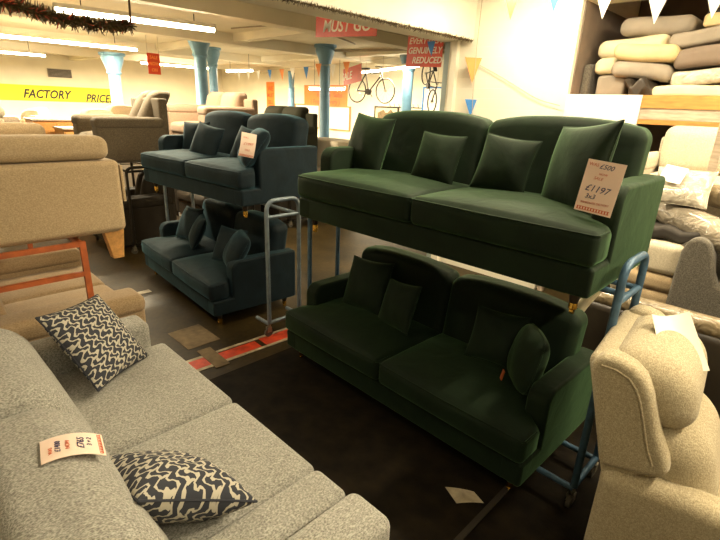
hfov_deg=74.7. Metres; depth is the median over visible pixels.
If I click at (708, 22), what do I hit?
cushion
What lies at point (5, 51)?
tube light
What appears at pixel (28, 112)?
cushion
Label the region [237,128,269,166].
cushion
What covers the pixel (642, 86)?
plastic bag
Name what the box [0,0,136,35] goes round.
garland
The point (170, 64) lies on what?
tube light
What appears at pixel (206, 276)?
seat cushion
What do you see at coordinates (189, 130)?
cushion
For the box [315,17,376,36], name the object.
hanging sign
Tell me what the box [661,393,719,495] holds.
lumbar cushion
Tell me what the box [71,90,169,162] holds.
sofa
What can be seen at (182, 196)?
seat cushion
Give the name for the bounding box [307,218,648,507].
trolley
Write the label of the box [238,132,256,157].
price tag
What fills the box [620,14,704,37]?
cushion
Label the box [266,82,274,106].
poster
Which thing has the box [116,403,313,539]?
seat cushion
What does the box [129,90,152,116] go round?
cushion
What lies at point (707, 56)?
cushion
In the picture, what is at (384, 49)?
ceiling pipe
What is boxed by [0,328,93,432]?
cushion
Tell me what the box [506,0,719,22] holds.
bunting
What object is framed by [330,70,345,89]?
tube light
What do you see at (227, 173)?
seat cushion
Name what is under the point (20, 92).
banner
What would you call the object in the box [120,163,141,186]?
stack
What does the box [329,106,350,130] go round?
picture
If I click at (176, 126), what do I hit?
seat cushion
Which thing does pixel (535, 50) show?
wall
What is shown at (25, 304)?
seat cushion
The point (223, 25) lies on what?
ceiling
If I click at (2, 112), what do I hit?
cushion
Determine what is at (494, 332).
cushion
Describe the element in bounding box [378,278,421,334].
cushion
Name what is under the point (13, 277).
seat cushion
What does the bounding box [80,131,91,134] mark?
seat cushion
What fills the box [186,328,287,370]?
tape
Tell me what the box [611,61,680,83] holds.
cushion
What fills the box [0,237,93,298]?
trolley
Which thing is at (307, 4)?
garland
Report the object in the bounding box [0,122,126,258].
sofa
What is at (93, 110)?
cushion
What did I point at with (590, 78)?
cushion
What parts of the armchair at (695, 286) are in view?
arm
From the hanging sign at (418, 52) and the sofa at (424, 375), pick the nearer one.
the sofa at (424, 375)
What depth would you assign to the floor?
5.36 m
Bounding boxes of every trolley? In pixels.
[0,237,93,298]
[123,162,170,253]
[163,186,300,335]
[287,200,305,226]
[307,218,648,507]
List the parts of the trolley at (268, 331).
frame, deck rail, frame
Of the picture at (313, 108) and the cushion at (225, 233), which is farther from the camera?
the picture at (313, 108)
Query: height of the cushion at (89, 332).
0.438 m
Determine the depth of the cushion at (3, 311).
3.15 m
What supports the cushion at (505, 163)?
on the sofa at (528, 236)
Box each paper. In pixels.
[138,289,151,293]
[445,487,482,502]
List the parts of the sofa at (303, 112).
arm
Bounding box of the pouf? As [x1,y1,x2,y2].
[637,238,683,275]
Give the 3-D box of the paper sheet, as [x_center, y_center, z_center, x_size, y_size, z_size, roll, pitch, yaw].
[1.375,0.308,2.063,0.208,0.197,0.228,2,19,0]
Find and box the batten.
[454,485,513,539]
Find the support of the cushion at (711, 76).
on the cushion at (686, 90)
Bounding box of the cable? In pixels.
[231,25,355,44]
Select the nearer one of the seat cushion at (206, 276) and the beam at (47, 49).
the seat cushion at (206, 276)
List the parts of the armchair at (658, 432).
frame, arm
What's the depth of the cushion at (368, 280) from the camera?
3.73 m
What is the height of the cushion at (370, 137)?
0.456 m
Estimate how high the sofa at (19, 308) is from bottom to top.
0.920 m
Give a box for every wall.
[0,53,221,117]
[221,60,443,139]
[431,0,640,288]
[570,0,629,93]
[637,0,719,151]
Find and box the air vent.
[47,68,71,77]
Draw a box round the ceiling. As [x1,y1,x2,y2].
[0,0,444,66]
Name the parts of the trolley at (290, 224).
frame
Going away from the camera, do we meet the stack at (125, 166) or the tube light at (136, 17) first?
the tube light at (136, 17)
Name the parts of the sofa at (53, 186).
arm, leg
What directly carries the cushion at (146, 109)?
on the sofa at (126, 137)
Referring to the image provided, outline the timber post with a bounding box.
[698,124,719,211]
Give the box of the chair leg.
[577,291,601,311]
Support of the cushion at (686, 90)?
on the storage shelf
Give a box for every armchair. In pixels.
[584,304,719,539]
[666,237,719,317]
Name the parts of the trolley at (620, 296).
frame, frame, deck rail, deck rail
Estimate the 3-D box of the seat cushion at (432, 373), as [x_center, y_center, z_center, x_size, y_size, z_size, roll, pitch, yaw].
[0.727,0.722,2.995,0.740,0.213,1.044,-16,26,-42]
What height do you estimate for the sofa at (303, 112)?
0.860 m
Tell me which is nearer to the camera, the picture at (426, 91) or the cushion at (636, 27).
the cushion at (636, 27)
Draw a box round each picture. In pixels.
[295,104,319,128]
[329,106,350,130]
[374,106,398,117]
[421,87,440,110]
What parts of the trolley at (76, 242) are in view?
deck rail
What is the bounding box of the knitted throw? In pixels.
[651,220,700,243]
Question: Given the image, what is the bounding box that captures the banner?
[0,83,111,102]
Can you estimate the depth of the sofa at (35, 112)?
8.58 m
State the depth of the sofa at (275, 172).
4.63 m
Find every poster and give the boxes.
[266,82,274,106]
[304,85,347,105]
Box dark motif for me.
[377,110,392,117]
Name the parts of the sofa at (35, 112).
frame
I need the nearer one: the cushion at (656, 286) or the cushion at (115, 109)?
the cushion at (656, 286)
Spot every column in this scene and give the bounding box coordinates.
[98,52,124,104]
[187,40,209,104]
[206,47,220,91]
[288,71,294,105]
[314,43,336,136]
[400,55,414,110]
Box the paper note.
[660,164,688,183]
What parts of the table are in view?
door, door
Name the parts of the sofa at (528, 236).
arm, arm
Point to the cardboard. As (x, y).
(191, 337)
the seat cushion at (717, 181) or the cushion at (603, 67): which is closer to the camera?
the seat cushion at (717, 181)
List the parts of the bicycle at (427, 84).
frame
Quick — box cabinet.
[52,126,73,133]
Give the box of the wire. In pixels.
[479,64,559,105]
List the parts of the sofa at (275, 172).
arm, arm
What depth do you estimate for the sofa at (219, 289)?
4.74 m
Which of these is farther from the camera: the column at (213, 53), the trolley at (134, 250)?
the column at (213, 53)
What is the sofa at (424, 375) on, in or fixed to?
on the floor mat
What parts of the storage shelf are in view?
post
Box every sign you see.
[145,35,160,74]
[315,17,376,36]
[342,64,361,85]
[406,35,443,66]
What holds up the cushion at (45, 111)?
on the sofa at (35, 112)
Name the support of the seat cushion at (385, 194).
on the sofa at (528, 236)
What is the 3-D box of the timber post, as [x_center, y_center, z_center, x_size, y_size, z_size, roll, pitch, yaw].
[2.693,-0.156,3.856,0.060,2.000,0.050,20,26,41]
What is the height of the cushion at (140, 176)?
0.515 m
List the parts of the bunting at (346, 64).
cord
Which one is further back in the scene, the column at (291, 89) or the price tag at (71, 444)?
the column at (291, 89)
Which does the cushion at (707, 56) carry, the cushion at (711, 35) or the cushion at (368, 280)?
the cushion at (711, 35)
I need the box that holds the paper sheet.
[652,311,709,370]
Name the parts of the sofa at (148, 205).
arm, frame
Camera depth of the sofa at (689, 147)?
4.02 m
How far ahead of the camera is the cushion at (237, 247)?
4.42 m
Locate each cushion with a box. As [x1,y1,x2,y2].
[0,107,4,117]
[0,266,104,304]
[0,298,6,315]
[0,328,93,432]
[0,409,168,539]
[4,285,113,313]
[20,109,42,121]
[33,108,47,113]
[35,294,148,391]
[55,343,231,455]
[80,108,112,113]
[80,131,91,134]
[105,105,131,114]
[109,449,257,523]
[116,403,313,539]
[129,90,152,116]
[135,172,143,194]
[137,91,169,116]
[140,176,158,194]
[141,149,229,176]
[141,235,215,272]
[171,121,198,132]
[172,252,228,300]
[175,206,203,239]
[177,190,190,202]
[183,121,209,148]
[185,157,254,189]
[188,214,206,249]
[189,121,224,155]
[190,194,203,206]
[206,92,225,105]
[211,225,247,261]
[220,92,246,106]
[223,229,250,266]
[229,125,252,157]
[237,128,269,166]
[265,105,286,113]
[282,106,308,118]
[286,297,439,379]
[298,168,469,221]
[342,255,394,314]
[348,113,395,169]
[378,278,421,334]
[379,333,538,462]
[411,131,467,184]
[411,187,610,266]
[464,304,530,368]
[469,133,542,191]
[500,323,549,394]
[541,119,624,206]
[580,64,602,93]
[595,57,620,75]
[595,75,627,94]
[598,34,670,58]
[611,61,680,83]
[614,43,682,65]
[619,315,707,428]
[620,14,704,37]
[625,266,672,302]
[650,172,719,184]
[652,85,719,95]
[657,166,718,209]
[658,126,719,175]
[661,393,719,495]
[669,25,719,48]
[670,67,719,84]
[674,44,719,70]
[703,12,719,27]
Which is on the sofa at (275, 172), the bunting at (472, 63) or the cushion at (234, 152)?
the cushion at (234, 152)
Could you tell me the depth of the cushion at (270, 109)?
8.44 m
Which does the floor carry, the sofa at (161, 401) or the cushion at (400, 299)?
the sofa at (161, 401)
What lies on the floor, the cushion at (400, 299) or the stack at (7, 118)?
the stack at (7, 118)
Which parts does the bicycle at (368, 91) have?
frame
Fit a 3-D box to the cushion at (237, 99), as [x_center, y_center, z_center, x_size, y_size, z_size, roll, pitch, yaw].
[-2.119,-2.692,7.848,0.482,0.505,0.343,20,26,41]
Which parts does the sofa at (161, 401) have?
arm, arm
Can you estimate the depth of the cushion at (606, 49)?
4.76 m
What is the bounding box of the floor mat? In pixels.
[209,274,600,539]
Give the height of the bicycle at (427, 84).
1.506 m
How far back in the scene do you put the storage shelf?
4.46 m
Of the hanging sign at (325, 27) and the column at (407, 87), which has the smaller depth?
the hanging sign at (325, 27)
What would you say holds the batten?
on the floor mat
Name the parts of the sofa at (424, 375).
arm, arm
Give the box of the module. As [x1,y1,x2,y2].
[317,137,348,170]
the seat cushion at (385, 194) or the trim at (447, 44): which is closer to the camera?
the seat cushion at (385, 194)
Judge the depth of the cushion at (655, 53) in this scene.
4.52 m
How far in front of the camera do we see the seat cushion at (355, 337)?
3.48 m
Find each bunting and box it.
[237,49,444,80]
[378,30,435,55]
[465,3,481,113]
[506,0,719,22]
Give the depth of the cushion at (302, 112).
8.09 m
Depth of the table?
7.58 m
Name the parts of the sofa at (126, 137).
arm, arm, frame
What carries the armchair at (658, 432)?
on the floor mat
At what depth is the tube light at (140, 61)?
15.93 m
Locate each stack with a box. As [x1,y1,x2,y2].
[2,115,19,121]
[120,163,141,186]
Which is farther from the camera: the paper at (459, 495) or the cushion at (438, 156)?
the cushion at (438, 156)
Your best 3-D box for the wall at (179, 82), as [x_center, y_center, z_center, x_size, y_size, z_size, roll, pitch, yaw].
[-12.307,-6.380,17.858,0.200,3.400,18.500,20,26,41]
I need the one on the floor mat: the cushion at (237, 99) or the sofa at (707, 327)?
the sofa at (707, 327)
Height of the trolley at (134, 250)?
1.168 m
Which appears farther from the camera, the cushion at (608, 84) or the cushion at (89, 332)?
the cushion at (608, 84)
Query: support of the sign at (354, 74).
hanging from the ceiling beam at (287, 57)
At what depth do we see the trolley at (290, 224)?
8.08 m
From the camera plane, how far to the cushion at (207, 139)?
5.00 m
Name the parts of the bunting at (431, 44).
cord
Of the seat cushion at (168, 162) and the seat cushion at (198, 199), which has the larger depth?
the seat cushion at (198, 199)
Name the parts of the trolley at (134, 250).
frame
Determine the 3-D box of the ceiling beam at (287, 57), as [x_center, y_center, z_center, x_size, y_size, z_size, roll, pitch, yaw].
[-2.330,-6.554,14.578,18.150,0.159,0.240,20,26,41]
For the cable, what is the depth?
9.11 m
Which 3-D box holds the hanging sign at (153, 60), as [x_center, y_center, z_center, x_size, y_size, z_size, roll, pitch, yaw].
[-4.242,-4.440,9.662,0.008,0.800,0.270,17,24,36]
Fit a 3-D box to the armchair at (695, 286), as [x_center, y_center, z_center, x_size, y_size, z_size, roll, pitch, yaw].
[2.842,0.362,3.558,0.850,1.229,0.720,20,26,41]
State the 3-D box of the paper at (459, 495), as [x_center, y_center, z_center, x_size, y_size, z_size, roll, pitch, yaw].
[0.574,1.238,2.601,0.186,0.008,0.115,1,19,-3]
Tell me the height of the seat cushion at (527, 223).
0.213 m
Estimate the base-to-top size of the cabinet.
1.530 m
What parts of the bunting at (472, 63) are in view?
cord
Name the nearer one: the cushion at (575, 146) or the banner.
the cushion at (575, 146)
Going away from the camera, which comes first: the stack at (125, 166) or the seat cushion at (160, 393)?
the seat cushion at (160, 393)
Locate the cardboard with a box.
[168,324,219,349]
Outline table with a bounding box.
[23,117,72,133]
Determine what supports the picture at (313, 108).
attached to the wall at (254, 88)
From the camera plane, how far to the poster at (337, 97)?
17.72 m
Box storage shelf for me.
[537,94,719,290]
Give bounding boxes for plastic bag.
[624,77,661,94]
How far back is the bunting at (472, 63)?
5.57 m
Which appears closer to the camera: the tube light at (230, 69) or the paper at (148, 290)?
the paper at (148, 290)
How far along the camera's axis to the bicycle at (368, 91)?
13.29 m
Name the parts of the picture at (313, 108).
panel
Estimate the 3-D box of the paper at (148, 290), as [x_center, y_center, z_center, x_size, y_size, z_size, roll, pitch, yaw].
[-2.477,0.274,5.060,0.080,0.004,0.450,20,26,41]
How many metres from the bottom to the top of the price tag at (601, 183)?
0.252 m
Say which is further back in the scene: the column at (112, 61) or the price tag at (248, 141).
the column at (112, 61)
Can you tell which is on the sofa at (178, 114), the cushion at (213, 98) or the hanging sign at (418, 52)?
the cushion at (213, 98)
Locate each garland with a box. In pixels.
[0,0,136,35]
[277,0,473,43]
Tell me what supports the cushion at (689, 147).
on the sofa at (689, 147)
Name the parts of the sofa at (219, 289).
arm, arm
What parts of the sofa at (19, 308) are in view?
arm, arm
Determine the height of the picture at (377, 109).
0.570 m
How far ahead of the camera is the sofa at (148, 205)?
6.54 m
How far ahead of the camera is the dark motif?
16.02 m
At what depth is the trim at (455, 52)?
5.82 m
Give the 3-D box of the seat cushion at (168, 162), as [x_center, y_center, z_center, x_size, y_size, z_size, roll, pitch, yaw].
[-1.876,-1.219,5.229,0.930,0.213,0.740,18,25,38]
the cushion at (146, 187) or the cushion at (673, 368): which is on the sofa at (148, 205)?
the cushion at (146, 187)
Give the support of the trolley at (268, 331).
on the floor
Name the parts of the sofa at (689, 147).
arm, frame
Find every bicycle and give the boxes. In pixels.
[348,56,394,103]
[421,67,440,110]
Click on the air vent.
(62, 73)
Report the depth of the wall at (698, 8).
5.60 m
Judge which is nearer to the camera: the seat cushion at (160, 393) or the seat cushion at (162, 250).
the seat cushion at (160, 393)
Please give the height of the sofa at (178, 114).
0.930 m
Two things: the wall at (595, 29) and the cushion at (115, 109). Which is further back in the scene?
the cushion at (115, 109)
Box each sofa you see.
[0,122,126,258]
[0,248,145,341]
[0,315,389,539]
[19,108,50,121]
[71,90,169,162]
[93,172,176,246]
[140,110,316,217]
[141,198,294,323]
[167,92,257,134]
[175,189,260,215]
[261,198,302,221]
[264,105,317,146]
[286,245,593,488]
[298,110,665,313]
[579,292,719,417]
[643,126,719,217]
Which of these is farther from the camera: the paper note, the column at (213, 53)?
the column at (213, 53)
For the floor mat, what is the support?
on the floor
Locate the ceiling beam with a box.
[238,0,477,41]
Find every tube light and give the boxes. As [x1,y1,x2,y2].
[0,31,138,50]
[0,40,46,56]
[51,0,216,31]
[139,60,147,63]
[160,62,193,67]
[225,54,254,71]
[308,60,319,89]
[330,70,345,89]
[361,63,415,73]
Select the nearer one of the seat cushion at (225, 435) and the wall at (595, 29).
the seat cushion at (225, 435)
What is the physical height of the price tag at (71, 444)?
0.051 m
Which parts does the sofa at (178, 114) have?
arm, arm, frame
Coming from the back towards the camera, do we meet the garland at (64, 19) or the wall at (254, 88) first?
the wall at (254, 88)
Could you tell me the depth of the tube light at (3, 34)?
9.57 m
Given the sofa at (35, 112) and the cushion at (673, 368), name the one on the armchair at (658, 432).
the cushion at (673, 368)
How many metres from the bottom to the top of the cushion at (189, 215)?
0.374 m
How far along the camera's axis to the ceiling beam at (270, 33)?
10.08 m
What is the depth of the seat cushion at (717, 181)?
3.74 m
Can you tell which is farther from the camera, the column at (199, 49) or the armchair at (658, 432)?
the column at (199, 49)
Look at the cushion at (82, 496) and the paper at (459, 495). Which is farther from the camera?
the paper at (459, 495)
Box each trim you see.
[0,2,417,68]
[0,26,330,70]
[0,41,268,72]
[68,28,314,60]
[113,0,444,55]
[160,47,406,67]
[427,42,449,257]
[432,41,460,260]
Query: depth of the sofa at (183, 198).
8.10 m
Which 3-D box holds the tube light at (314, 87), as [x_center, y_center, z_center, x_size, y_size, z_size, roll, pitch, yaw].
[-1.361,-5.925,14.353,0.524,0.816,0.100,20,26,41]
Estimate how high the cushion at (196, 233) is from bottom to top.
0.340 m
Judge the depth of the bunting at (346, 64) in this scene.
11.63 m
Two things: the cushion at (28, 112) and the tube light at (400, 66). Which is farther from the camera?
the tube light at (400, 66)
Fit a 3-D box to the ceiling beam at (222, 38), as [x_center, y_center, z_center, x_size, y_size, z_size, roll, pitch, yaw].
[-4.316,-4.669,9.035,0.320,0.220,17.100,20,26,41]
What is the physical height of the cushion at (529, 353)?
0.368 m
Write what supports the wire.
attached to the wall at (535, 50)
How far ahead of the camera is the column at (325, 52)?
11.86 m
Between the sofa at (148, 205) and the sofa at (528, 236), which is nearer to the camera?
the sofa at (528, 236)
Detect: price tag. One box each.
[39,433,105,464]
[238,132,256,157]
[574,159,626,217]
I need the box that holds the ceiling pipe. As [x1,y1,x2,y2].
[335,47,444,51]
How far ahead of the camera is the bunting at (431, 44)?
5.85 m
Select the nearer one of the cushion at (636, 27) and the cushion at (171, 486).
the cushion at (171, 486)

